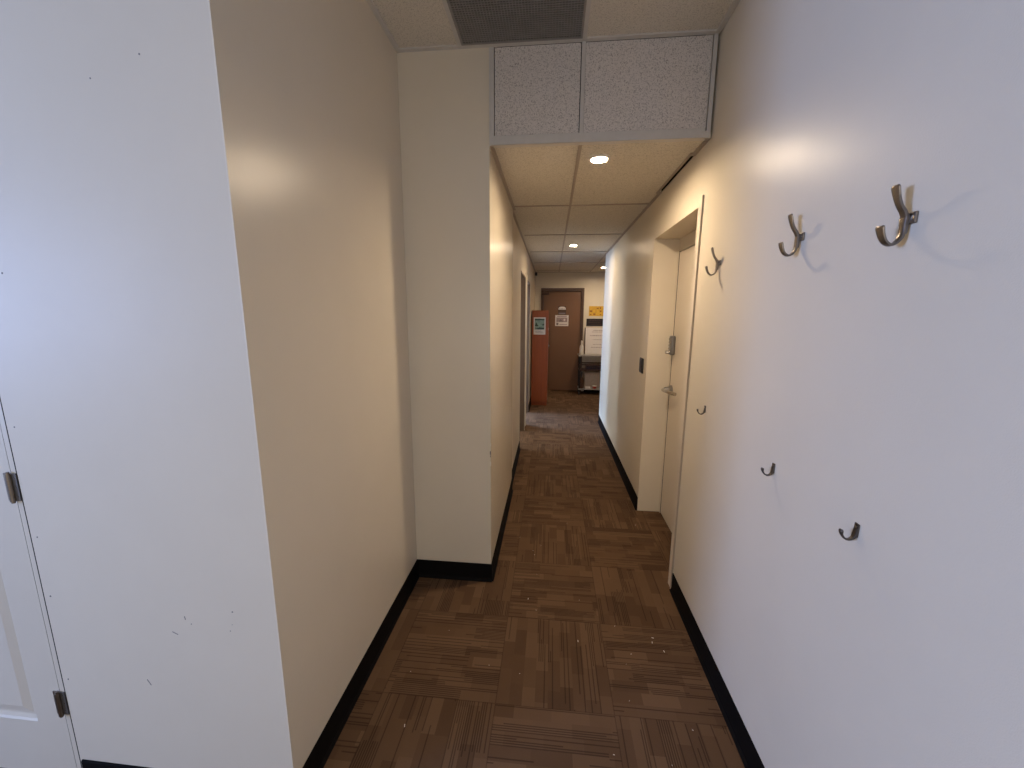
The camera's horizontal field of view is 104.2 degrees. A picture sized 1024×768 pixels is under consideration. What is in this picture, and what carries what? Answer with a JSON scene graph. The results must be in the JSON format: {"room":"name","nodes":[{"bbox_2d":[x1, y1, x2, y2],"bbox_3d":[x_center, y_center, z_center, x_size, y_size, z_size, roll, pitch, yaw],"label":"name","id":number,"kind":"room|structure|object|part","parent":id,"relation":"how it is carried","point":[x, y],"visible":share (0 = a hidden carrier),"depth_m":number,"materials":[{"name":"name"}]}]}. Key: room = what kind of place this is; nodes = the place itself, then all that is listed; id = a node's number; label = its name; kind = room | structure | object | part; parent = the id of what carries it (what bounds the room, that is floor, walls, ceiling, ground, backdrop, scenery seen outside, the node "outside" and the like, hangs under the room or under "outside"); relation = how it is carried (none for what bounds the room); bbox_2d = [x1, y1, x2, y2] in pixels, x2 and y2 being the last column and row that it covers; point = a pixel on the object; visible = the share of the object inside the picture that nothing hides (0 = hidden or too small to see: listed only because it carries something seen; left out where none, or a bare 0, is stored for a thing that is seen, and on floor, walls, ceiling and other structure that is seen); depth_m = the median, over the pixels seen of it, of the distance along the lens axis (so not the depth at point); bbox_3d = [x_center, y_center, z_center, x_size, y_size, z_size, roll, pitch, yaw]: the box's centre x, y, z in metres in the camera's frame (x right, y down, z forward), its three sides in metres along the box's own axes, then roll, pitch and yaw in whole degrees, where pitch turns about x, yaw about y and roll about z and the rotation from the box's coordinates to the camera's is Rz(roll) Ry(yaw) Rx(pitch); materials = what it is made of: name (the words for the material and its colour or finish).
{"room":"office corridor","nodes":[
{"label":"office corridor","id":0,"kind":"room"},
{"bbox_2d":[0,0,291,767],"bbox_3d":[-2.592,-0.161,1.307,3.784,3.120,0.121,1,10,5],"label":"wall","id":1,"kind":"structure","parent":0,"point":[125,392],"depth_m":1.12,"materials":[{"name":"beige paint"}]},
{"bbox_2d":[0,398,81,767],"bbox_3d":[-1.923,0.330,1.320,0.846,2.155,0.133,1,10,5],"label":"door","id":2,"kind":"structure","parent":1,"relation":"in","point":[37,730],"depth_m":1.34,"materials":[{"name":"white paint"}]},
{"bbox_2d":[81,759,149,767],"bbox_3d":[-1.112,1.372,1.359,0.788,0.098,0.016,1,10,5],"label":"baseboard","id":3,"kind":"structure","parent":1,"relation":"attached to","point":[85,763],"depth_m":1.39,"materials":[{"name":"black rubber"}]},
{"bbox_2d":[366,0,739,52],"bbox_3d":[-1.883,-1.366,0.161,5.361,0.008,4.017,1,10,5],"label":"trim","id":4,"kind":"structure","parent":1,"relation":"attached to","point":[735,3],"depth_m":1.90,"materials":[{"name":"white metal"}]},
{"bbox_2d":[208,0,416,767],"bbox_3d":[-0.701,-0.215,1.671,0.100,3.120,1.221,1,10,5],"label":"wall","id":5,"kind":"structure","parent":0,"point":[308,91],"depth_m":1.42,"materials":[{"name":"beige paint"}]},
{"bbox_2d":[302,560,418,767],"bbox_3d":[-0.651,1.267,1.925,0.016,0.115,1.221,1,10,5],"label":"baseboard","id":6,"kind":"structure","parent":5,"relation":"attached to","point":[320,753],"depth_m":1.74,"materials":[{"name":"black rubber"}]},
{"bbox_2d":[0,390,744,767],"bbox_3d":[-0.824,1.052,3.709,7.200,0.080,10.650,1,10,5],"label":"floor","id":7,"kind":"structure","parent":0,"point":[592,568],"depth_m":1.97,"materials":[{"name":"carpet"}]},
{"bbox_2d":[531,310,548,404],"bbox_3d":[0.518,-0.490,7.360,0.290,1.708,0.500,1,10,5],"label":"storage cabinet","id":8,"kind":"object","parent":7,"relation":"on","point":[539,366],"visible":1,"depth_m":7.13,"materials":[{"name":"orange wood"}]},
{"bbox_2d":[534,317,545,334],"bbox_3d":[0.485,-1.021,7.013,0.208,0.298,0.005,1,10,5],"label":"poster","id":9,"kind":"object","parent":8,"relation":"attached to","point":[539,322],"visible":1,"depth_m":7.01,"materials":[{"name":"white paper"}]},
{"bbox_2d":[535,319,544,329],"bbox_3d":[0.485,-1.023,7.010,0.172,0.252,0.001,1,10,5],"label":"print","id":10,"kind":"object","parent":9,"relation":"attached to","point":[539,323],"depth_m":7.01,"materials":[{"name":"green"}]},
{"bbox_2d":[577,353,601,394],"bbox_3d":[1.700,-0.205,8.340,0.655,0.822,0.403,1,10,5],"label":"utility cart","id":11,"kind":"object","parent":7,"relation":"on","point":[596,364],"visible":0.58,"depth_m":8.22,"materials":[{"name":"brown paint"}]},
{"bbox_3d":[1.422,-0.263,8.527,0.023,0.717,0.024,1,10,5],"label":"leg","id":12,"kind":"part","parent":11,"relation":"part of","materials":[{"name":"black plastic"}]},
{"bbox_3d":[1.390,-0.206,8.202,0.023,0.717,0.024,1,10,5],"label":"leg","id":13,"kind":"part","parent":11,"relation":"part of","materials":[{"name":"black plastic"}]},
{"bbox_2d":[579,340,583,354],"bbox_3d":[1.434,-0.749,8.213,0.085,0.290,0.106,1,10,5],"label":"spray bottle","id":14,"kind":"object","parent":11,"relation":"on","point":[581,349],"visible":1,"depth_m":8.20,"materials":[{"name":"white plastic"}]},
{"bbox_2d":[580,372,583,387],"bbox_3d":[1.437,-0.081,8.266,0.100,0.340,0.124,1,10,5],"label":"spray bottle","id":15,"kind":"object","parent":11,"relation":"on","point":[581,377],"visible":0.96,"depth_m":8.24,"materials":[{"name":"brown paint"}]},
{"bbox_2d":[577,386,599,389],"bbox_3d":[1.698,0.084,8.391,0.625,0.025,0.365,1,10,5],"label":"shelf","id":16,"kind":"object","parent":11,"relation":"attached to","point":[578,387],"depth_m":8.24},
{"bbox_2d":[578,362,600,370],"bbox_3d":[1.701,-0.365,8.312,0.615,0.135,0.355,1,10,5],"label":"shelf","id":17,"kind":"object","parent":11,"relation":"attached to","point":[596,364],"depth_m":8.16,"materials":[{"name":"brown paint"}]},
{"bbox_2d":[578,353,601,356],"bbox_3d":[1.702,-0.599,8.271,0.655,0.024,0.385,1,10,5],"label":"shelf","id":18,"kind":"object","parent":11,"relation":"attached to","point":[584,355],"depth_m":8.10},
{"bbox_2d":[583,371,599,387],"bbox_3d":[1.676,-0.102,8.404,0.318,0.336,0.188,1,10,5],"label":"storage box","id":19,"kind":"object","parent":11,"relation":"on","point":[591,378],"visible":0.88,"depth_m":8.32,"materials":[{"name":"plastic"}]},
{"bbox_3d":[1.677,-0.250,8.378,0.318,0.036,0.188,1,10,5],"label":"lid","id":20,"kind":"part","parent":19,"relation":"part of","materials":[{"name":"plastic"}]},
{"bbox_2d":[584,328,602,353],"bbox_3d":[1.776,-0.904,8.364,0.504,0.549,0.079,1,10,5],"label":"board","id":21,"kind":"object","parent":11,"relation":"on","point":[593,336],"visible":0.79,"depth_m":8.36,"materials":[{"name":"paper"}]},
{"bbox_2d":[586,365,600,369],"bbox_3d":[1.708,-0.343,8.318,0.340,0.060,0.220,1,10,5],"label":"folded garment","id":22,"kind":"object","parent":11,"relation":"on","point":[587,366],"visible":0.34,"depth_m":8.22,"materials":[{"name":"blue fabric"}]},
{"bbox_2d":[493,47,534,549],"bbox_3d":[0.137,-0.867,5.413,0.120,3.120,6.263,1,10,5],"label":"wall","id":23,"kind":"structure","parent":0,"point":[502,207],"depth_m":3.01,"materials":[{"name":"beige paint"}]},
{"bbox_2d":[491,441,520,580],"bbox_3d":[-0.012,0.961,3.684,0.037,0.115,2.469,1,10,5],"label":"baseboard","id":24,"kind":"structure","parent":23,"relation":"attached to","point":[494,563],"depth_m":3.06,"materials":[{"name":"black rubber"}]},
{"bbox_2d":[519,271,525,440],"bbox_3d":[0.086,-0.316,5.133,0.107,2.130,0.810,1,10,5],"label":"door","id":25,"kind":"structure","parent":23,"relation":"in","point":[523,278],"depth_m":5.48,"materials":[{"name":"beige paint"}]},
{"bbox_2d":[524,275,527,429],"bbox_3d":[0.195,-0.434,5.668,0.008,2.180,0.310,1,10,5],"label":"trim","id":26,"kind":"structure","parent":23,"relation":"attached to","point":[527,275],"depth_m":5.67,"materials":[{"name":"beige paint"}]},
{"bbox_2d":[526,280,529,412],"bbox_3d":[0.193,-0.503,6.207,0.107,2.130,0.780,1,10,5],"label":"door","id":27,"kind":"structure","parent":23,"relation":"in","point":[528,282],"depth_m":6.55,"materials":[{"name":"beige paint"}]},
{"bbox_2d":[372,0,733,47],"bbox_3d":[-1.938,-1.377,0.109,5.501,0.030,4.147,1,10,5],"label":"ceiling","id":28,"kind":"structure","parent":0,"point":[412,23],"depth_m":1.79,"materials":[{"name":"tile"}]},
{"bbox_2d":[446,0,586,45],"bbox_3d":[0.016,-1.617,1.649,0.591,0.008,0.594,1,10,5],"label":"ceiling vent","id":29,"kind":"object","parent":28,"relation":"in","point":[476,22],"visible":1,"depth_m":1.80,"materials":[{"name":"grey metal"}]},
{"bbox_2d":[397,35,712,563],"bbox_3d":[0.132,-0.313,2.255,1.642,3.120,0.121,1,10,5],"label":"wall","id":30,"kind":"structure","parent":0,"point":[447,156],"depth_m":2.11,"materials":[{"name":"beige paint"}]},
{"bbox_2d":[417,559,491,581],"bbox_3d":[-0.362,1.168,2.494,0.478,0.115,0.016,1,10,5],"label":"baseboard","id":31,"kind":"structure","parent":30,"relation":"attached to","point":[480,572],"depth_m":2.50,"materials":[{"name":"black rubber"}]},
{"bbox_2d":[489,33,718,147],"bbox_3d":[0.429,-1.440,1.979,1.091,0.450,0.036,1,10,5],"label":"trim","id":32,"kind":"structure","parent":30,"relation":"attached to","point":[693,134],"depth_m":1.99,"materials":[{"name":"white metal"}]},
{"bbox_2d":[535,272,604,390],"bbox_3d":[1.788,-1.386,8.423,2.809,3.120,0.140,1,10,5],"label":"wall","id":33,"kind":"structure","parent":0,"point":[593,283],"depth_m":8.30,"materials":[{"name":"beige paint"}]},
{"bbox_2d":[541,288,584,390],"bbox_3d":[1.058,-0.934,8.543,0.894,2.180,0.184,1,10,5],"label":"door","id":34,"kind":"structure","parent":33,"relation":"in","point":[564,342],"depth_m":8.50,"materials":[{"name":"brown paint"}]},
{"bbox_2d":[555,315,568,325],"bbox_3d":[1.056,-1.343,8.446,0.280,0.228,0.004,1,10,5],"label":"paper notice","id":35,"kind":"object","parent":34,"relation":"attached to","point":[560,320],"visible":1,"depth_m":8.44,"materials":[{"name":"white paper"}]},
{"bbox_2d":[556,316,566,324],"bbox_3d":[1.056,-1.345,8.444,0.230,0.193,0.002,1,10,5],"label":"print","id":36,"kind":"object","parent":35,"relation":"attached to","point":[560,320],"depth_m":8.44},
{"bbox_2d":[558,306,565,314],"bbox_3d":[1.056,-1.550,8.407,0.170,0.170,0.008,1,10,5],"label":"door sign","id":37,"kind":"object","parent":34,"relation":"attached to","point":[561,309],"visible":1,"depth_m":8.40,"materials":[{"name":"white paper"}]},
{"bbox_2d":[586,319,602,325],"bbox_3d":[1.739,-1.293,8.366,0.350,0.154,0.013,1,10,5],"label":"sign","id":38,"kind":"object","parent":33,"relation":"attached to","point":[589,322],"visible":0.92,"depth_m":8.36,"materials":[{"name":"brown paint"}]},
{"bbox_2d":[589,306,603,315],"bbox_3d":[1.761,-1.523,8.328,0.300,0.204,0.005,1,10,5],"label":"sign","id":39,"kind":"object","parent":33,"relation":"attached to","point":[593,310],"visible":0.94,"depth_m":8.33,"materials":[{"name":"yellow paper"}]},
{"bbox_2d":[497,35,701,191],"bbox_3d":[-0.840,-1.789,3.249,7.070,0.666,10.660,1,10,5],"label":"trim","id":40,"kind":"structure","parent":0,"point":[691,157],"depth_m":2.29,"materials":[{"name":"grey metal"}]},
{"bbox_2d":[495,134,710,271],"bbox_3d":[1.460,-1.767,5.069,2.599,0.020,6.371,1,10,5],"label":"ceiling","id":41,"kind":"structure","parent":0,"point":[634,172],"depth_m":2.81,"materials":[{"name":"tile"}]},
{"bbox_2d":[588,154,609,163],"bbox_3d":[0.489,-1.259,2.231,0.122,0.010,0.122,1,10,5],"label":"recessed light","id":42,"kind":"object","parent":41,"relation":"in","point":[598,158],"visible":1,"depth_m":2.23,"materials":[{"name":"white plastic"}]},
{"bbox_2d":[490,137,710,272],"bbox_3d":[1.464,-1.753,5.069,2.590,0.007,6.373,1,10,5],"label":"trim","id":43,"kind":"structure","parent":41,"relation":"attached to","point":[703,143],"depth_m":3.18,"materials":[{"name":"white metal"}]},
{"bbox_2d":[599,0,1023,767],"bbox_3d":[1.116,-0.269,2.035,0.300,3.120,7.900,1,10,5],"label":"wall","id":44,"kind":"structure","parent":0,"point":[882,386],"depth_m":1.01,"materials":[{"name":"beige paint"}]},
{"bbox_2d":[598,415,637,509],"bbox_3d":[1.198,0.775,4.785,0.016,0.115,2.851,1,10,5],"label":"baseboard","id":45,"kind":"structure","parent":44,"relation":"attached to","point":[631,492],"depth_m":4.19,"materials":[{"name":"black rubber"}]},
{"bbox_2d":[639,357,643,373],"bbox_3d":[1.077,-0.155,3.324,0.018,0.124,0.104,1,10,5],"label":"wall plate","id":46,"kind":"object","parent":44,"relation":"attached to","point":[641,361],"visible":1,"depth_m":3.29,"materials":[{"name":"black plastic"}]},
{"bbox_2d":[659,230,695,531],"bbox_3d":[1.224,0.076,2.726,0.193,2.203,0.933,1,10,5],"label":"door","id":47,"kind":"structure","parent":44,"relation":"in","point":[678,340],"depth_m":2.99,"materials":[{"name":"beige paint"}]},
{"bbox_3d":[1.218,0.046,3.122,0.058,0.076,0.076,1,10,5],"label":"handle","id":48,"kind":"part","parent":47,"relation":"part of","materials":[{"name":"silver metal"}]},
{"bbox_3d":[1.191,0.059,3.036,0.068,0.031,0.208,1,10,5],"label":"lever","id":49,"kind":"part","parent":47,"relation":"part of","materials":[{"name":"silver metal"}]},
{"bbox_2d":[668,195,703,588],"bbox_3d":[0.976,0.156,2.264,0.005,2.203,0.048,1,10,5],"label":"trim","id":50,"kind":"structure","parent":44,"relation":"attached to","point":[699,207],"depth_m":2.24,"materials":[{"name":"beige paint"}]},
{"bbox_2d":[696,405,705,414],"bbox_3d":[0.929,0.128,1.960,0.040,0.046,0.015,1,10,5],"label":"wall hook","id":51,"kind":"object","parent":44,"relation":"attached to","point":[704,410],"visible":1,"depth_m":1.96,"materials":[{"name":"grey metal"}]},
{"bbox_2d":[705,247,720,275],"bbox_3d":[0.922,-0.562,1.831,0.060,0.126,0.042,1,10,5],"label":"coat hook","id":52,"kind":"object","parent":44,"relation":"attached to","point":[718,262],"visible":1,"depth_m":1.83,"materials":[{"name":"silver metal"}]},
{"bbox_2d":[669,573,764,767],"bbox_3d":[0.763,1.538,0.420,0.016,0.115,4.045,1,10,5],"label":"baseboard","id":53,"kind":"structure","parent":44,"relation":"attached to","point":[747,751],"depth_m":1.73,"materials":[{"name":"black rubber"}]},
{"bbox_2d":[761,463,774,475],"bbox_3d":[0.868,0.290,1.354,0.040,0.046,0.015,1,10,5],"label":"wall hook","id":54,"kind":"object","parent":44,"relation":"attached to","point":[772,470],"visible":1,"depth_m":1.35,"materials":[{"name":"grey metal"}]},
{"bbox_3d":[0.867,0.296,1.355,0.040,0.033,0.014,1,10,5],"label":"arm","id":55,"kind":"part","parent":54,"relation":"part of","materials":[{"name":"grey metal"}]},
{"bbox_2d":[778,214,804,256],"bbox_3d":[0.863,-0.460,1.233,0.060,0.126,0.042,1,10,5],"label":"coat hook","id":56,"kind":"object","parent":44,"relation":"attached to","point":[798,237],"visible":1,"depth_m":1.23,"materials":[{"name":"silver metal"}]},
{"bbox_3d":[0.890,-0.453,1.232,0.006,0.024,0.042,1,10,5],"label":"mounting plate","id":57,"kind":"part","parent":56,"relation":"part of","materials":[{"name":"silver metal"}]},
{"bbox_2d":[838,522,859,540],"bbox_3d":[0.831,0.365,0.985,0.040,0.046,0.015,1,10,5],"label":"wall hook","id":58,"kind":"object","parent":44,"relation":"attached to","point":[855,532],"visible":1,"depth_m":0.98,"materials":[{"name":"grey metal"}]},
{"bbox_3d":[0.830,0.371,0.986,0.040,0.033,0.014,1,10,5],"label":"arm","id":59,"kind":"part","parent":58,"relation":"part of","materials":[{"name":"grey metal"}]},
{"bbox_3d":[0.849,0.360,0.982,0.004,0.035,0.015,1,10,5],"label":"plate","id":60,"kind":"part","parent":58,"relation":"part of","materials":[{"name":"grey metal"}]},
{"bbox_2d":[875,184,918,246],"bbox_3d":[0.825,-0.361,0.857,0.060,0.126,0.042,1,10,5],"label":"coat hook","id":61,"kind":"object","parent":44,"relation":"attached to","point":[906,218],"visible":1,"depth_m":0.85,"materials":[{"name":"silver metal"}]},
{"bbox_3d":[0.852,-0.355,0.856,0.006,0.024,0.042,1,10,5],"label":"mounting plate","id":62,"kind":"part","parent":61,"relation":"part of","materials":[{"name":"silver metal"}]}
]}

